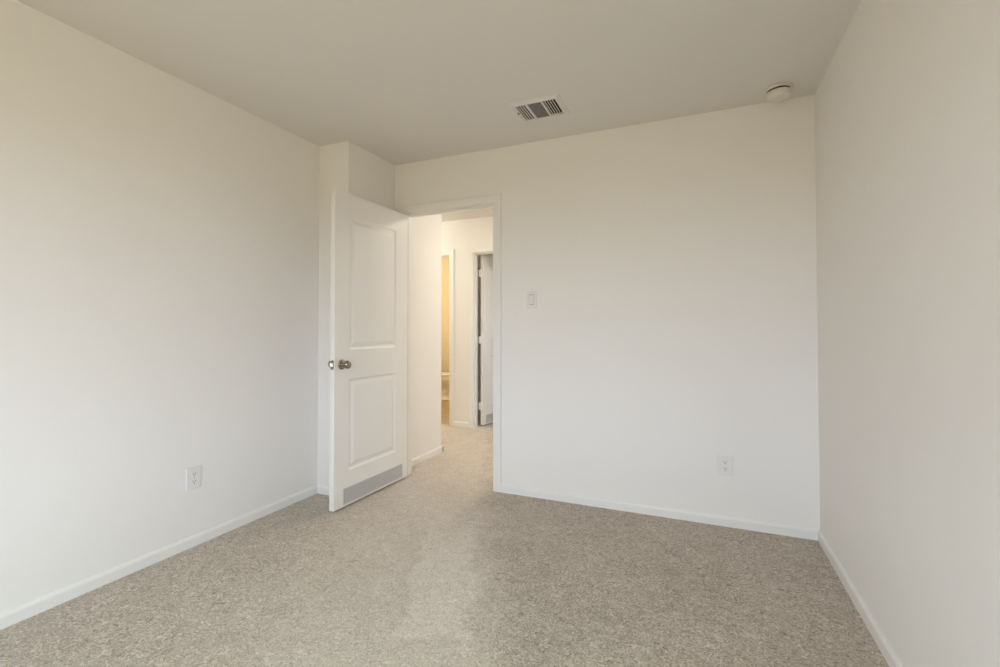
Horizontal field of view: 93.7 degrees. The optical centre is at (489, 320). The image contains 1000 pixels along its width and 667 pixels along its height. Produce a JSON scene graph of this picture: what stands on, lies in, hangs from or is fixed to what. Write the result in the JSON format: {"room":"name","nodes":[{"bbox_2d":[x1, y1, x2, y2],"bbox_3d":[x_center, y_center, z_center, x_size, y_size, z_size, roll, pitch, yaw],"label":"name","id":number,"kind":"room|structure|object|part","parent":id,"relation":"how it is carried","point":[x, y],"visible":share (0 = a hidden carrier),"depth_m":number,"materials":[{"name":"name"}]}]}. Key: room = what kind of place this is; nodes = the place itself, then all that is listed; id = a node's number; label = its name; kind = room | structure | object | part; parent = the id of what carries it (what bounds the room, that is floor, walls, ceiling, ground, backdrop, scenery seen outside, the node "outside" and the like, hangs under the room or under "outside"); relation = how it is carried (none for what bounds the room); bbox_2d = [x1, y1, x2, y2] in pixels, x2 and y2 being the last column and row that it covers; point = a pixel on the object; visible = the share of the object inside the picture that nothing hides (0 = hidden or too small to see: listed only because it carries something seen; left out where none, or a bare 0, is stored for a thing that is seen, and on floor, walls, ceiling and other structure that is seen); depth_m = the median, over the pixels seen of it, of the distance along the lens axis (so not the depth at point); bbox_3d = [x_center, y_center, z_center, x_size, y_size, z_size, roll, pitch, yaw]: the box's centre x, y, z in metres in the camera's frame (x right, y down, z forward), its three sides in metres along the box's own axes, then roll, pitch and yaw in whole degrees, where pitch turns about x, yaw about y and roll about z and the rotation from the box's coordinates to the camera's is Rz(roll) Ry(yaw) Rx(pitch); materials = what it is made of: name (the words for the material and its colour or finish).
{"room":"empty bedroom","nodes":[
{"label":"empty bedroom","id":0,"kind":"room"},
{"bbox_2d":[0,0,319,612],"bbox_3d":[-2.084,-0.050,1.554,0.115,2.471,3.981,0,-1,24],"label":"wall","id":1,"kind":"structure","parent":0,"point":[159,234],"depth_m":2.25,"materials":[{"name":"paint"}]},
{"bbox_2d":[0,484,328,629],"bbox_3d":[-1.771,1.161,1.753,0.278,0.058,4.409,0,-1,24],"label":"baseboard","id":2,"kind":"structure","parent":1,"relation":"attached to","point":[17,614],"depth_m":2.26,"materials":[{"name":"paint"}]},
{"bbox_2d":[186,465,200,490],"bbox_3d":[-1.585,0.841,2.511,0.009,0.120,0.080,0,-1,24],"label":"wall outlet","id":3,"kind":"object","parent":1,"relation":"attached to","point":[193,474],"visible":1,"depth_m":2.50,"materials":[{"name":"white plastic"}]},
{"bbox_2d":[191,471,196,477],"bbox_3d":[-1.583,0.822,2.510,0.003,0.028,0.033,0,-1,24],"label":"receptacle","id":4,"kind":"object","parent":3,"relation":"attached to","point":[193,473],"depth_m":2.51,"materials":[{"name":"white plastic"}]},
{"bbox_2d":[317,141,394,485],"bbox_3d":[-1.047,-0.013,3.568,0.379,2.471,0.543,0,-1,24],"label":"wall","id":5,"kind":"structure","parent":0,"point":[345,166],"depth_m":3.33,"materials":[{"name":"paint"}]},
{"bbox_2d":[17,0,860,221],"bbox_3d":[-0.326,-1.304,3.822,5.126,0.120,9.520,0,-1,24],"label":"ceiling","id":6,"kind":"structure","parent":0,"point":[400,81],"depth_m":2.25,"materials":[{"name":"paint"}]},
{"bbox_2d":[509,93,569,121],"bbox_3d":[0.297,-1.252,2.786,0.296,0.022,0.256,0,-1,24],"label":"ceiling vent","id":7,"kind":"object","parent":6,"relation":"in","point":[549,105],"visible":1,"depth_m":2.76,"materials":[{"name":"metal"}]},
{"bbox_2d":[765,82,792,101],"bbox_3d":[1.574,-1.236,2.554,0.134,0.062,0.134,0,-1,24],"label":"smoke detector","id":8,"kind":"object","parent":6,"relation":"attached to","point":[778,92],"visible":1,"depth_m":2.52,"materials":[{"name":"plastic"}]},
{"bbox_2d":[0,401,888,666],"bbox_3d":[-0.306,1.275,3.723,5.006,0.100,9.400,0,-1,24],"label":"floor","id":9,"kind":"structure","parent":0,"point":[435,566],"depth_m":2.04,"materials":[{"name":"beige carpet"}]},
{"bbox_2d":[441,372,448,400],"bbox_3d":[-0.838,0.914,7.772,0.736,0.770,0.450,0,-1,24],"label":"toilet","id":10,"kind":"object","parent":9,"relation":"on","point":[444,375],"visible":0.13,"depth_m":7.61,"materials":[{"name":"ceramic"}]},
{"bbox_3d":[-0.720,0.871,7.720,0.478,0.028,0.382,0,-1,24],"label":"lid","id":11,"kind":"part","parent":10,"relation":"part of","materials":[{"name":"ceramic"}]},
{"bbox_2d":[441,257,449,371],"bbox_3d":[-0.683,0.051,7.117,1.815,2.471,2.270,0,-1,24],"label":"wall","id":12,"kind":"structure","parent":0,"point":[445,295],"depth_m":8.28,"materials":[{"name":"paint"}]},
{"bbox_2d":[442,216,492,421],"bbox_3d":[0.352,0.019,5.354,5.136,2.471,0.115,0,-1,24],"label":"wall","id":13,"kind":"structure","parent":0,"point":[458,235],"depth_m":5.60,"materials":[{"name":"paint"}]},
{"bbox_2d":[442,249,453,425],"bbox_3d":[-0.794,0.203,5.859,0.850,2.121,0.147,0,-1,24],"label":"trim","id":14,"kind":"structure","parent":13,"relation":"attached to","point":[445,253],"depth_m":5.63,"materials":[{"name":"paint"}]},
{"bbox_2d":[479,255,492,424],"bbox_3d":[0.119,0.232,5.924,0.165,2.035,0.766,-1,-1,35],"label":"door","id":15,"kind":"structure","parent":13,"relation":"in","point":[486,272],"depth_m":5.67,"materials":[{"name":"paint"}]},
{"bbox_2d":[486,413,492,422],"bbox_3d":[0.133,1.185,5.890,0.004,0.100,0.615,-1,-1,35],"label":"grille","id":16,"kind":"object","parent":15,"relation":"attached to","point":[489,416],"depth_m":5.70,"materials":[{"name":"metal"}]},
{"bbox_2d":[468,246,492,427],"bbox_3d":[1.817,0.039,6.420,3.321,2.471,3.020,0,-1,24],"label":"door frame","id":17,"kind":"structure","parent":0,"point":[491,255],"depth_m":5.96,"materials":[{"name":"paint"}]},
{"bbox_2d":[395,94,819,528],"bbox_3d":[-0.272,-0.006,3.946,4.906,2.471,0.776,0,-1,24],"label":"wall","id":18,"kind":"structure","parent":0,"point":[671,264],"depth_m":2.94,"materials":[{"name":"paint"}]},
{"bbox_2d":[328,188,407,511],"bbox_3d":[-0.829,0.184,3.318,0.165,2.035,0.809,0,-1,25],"label":"door","id":19,"kind":"structure","parent":18,"relation":"in","point":[367,364],"depth_m":3.24,"materials":[{"name":"paint"}]},
{"bbox_3d":[-0.922,0.280,2.998,0.065,0.066,0.066,0,-1,25],"label":"knob","id":20,"kind":"part","parent":19,"relation":"part of","materials":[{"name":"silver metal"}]},
{"bbox_2d":[343,464,401,504],"bbox_3d":[-0.806,1.138,3.298,0.004,0.100,0.634,0,-1,25],"label":"grille","id":21,"kind":"object","parent":19,"relation":"attached to","point":[353,491],"depth_m":3.26,"materials":[{"name":"metal"}]},
{"bbox_2d":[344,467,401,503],"bbox_3d":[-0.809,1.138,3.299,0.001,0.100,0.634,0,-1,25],"label":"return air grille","id":22,"kind":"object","parent":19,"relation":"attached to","point":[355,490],"depth_m":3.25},
{"bbox_2d":[412,421,467,465],"bbox_3d":[-0.027,1.210,4.477,4.906,0.058,1.756,0,-1,24],"label":"baseboard","id":23,"kind":"structure","parent":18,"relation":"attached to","point":[429,454],"depth_m":4.26,"materials":[{"name":"paint"}]},
{"bbox_2d":[397,193,501,491],"bbox_3d":[-0.305,0.155,3.596,0.898,2.136,0.147,0,-1,24],"label":"trim","id":24,"kind":"structure","parent":18,"relation":"attached to","point":[493,201],"depth_m":3.42,"materials":[{"name":"paint"}]},
{"bbox_2d":[527,291,536,307],"bbox_3d":[0.290,-0.147,3.270,0.072,0.120,0.010,0,-1,24],"label":"light switch","id":25,"kind":"object","parent":18,"relation":"attached to","point":[531,295],"visible":1,"depth_m":3.27,"materials":[{"name":"white plastic"}]},
{"bbox_2d":[501,484,819,540],"bbox_3d":[0.945,1.182,2.953,1.894,0.058,0.014,0,-1,24],"label":"baseboard","id":26,"kind":"structure","parent":18,"relation":"attached to","point":[713,519],"depth_m":2.88,"materials":[{"name":"paint"}]},
{"bbox_2d":[717,454,732,475],"bbox_3d":[1.387,0.853,2.766,0.080,0.120,0.009,0,-1,24],"label":"wall outlet","id":27,"kind":"object","parent":18,"relation":"attached to","point":[725,462],"visible":1,"depth_m":2.76,"materials":[{"name":"white plastic"}]},
{"bbox_2d":[815,0,999,666],"bbox_3d":[1.329,-0.053,1.362,0.115,2.471,6.395,0,-1,24],"label":"wall","id":28,"kind":"structure","parent":0,"point":[907,102],"depth_m":1.44,"materials":[{"name":"paint"}]},
{"bbox_2d":[818,530,903,666],"bbox_3d":[0.914,1.139,0.564,0.014,0.058,4.409,0,-1,24],"label":"baseboard","id":29,"kind":"structure","parent":28,"relation":"attached to","point":[883,644],"depth_m":1.88,"materials":[{"name":"paint"}]}
]}

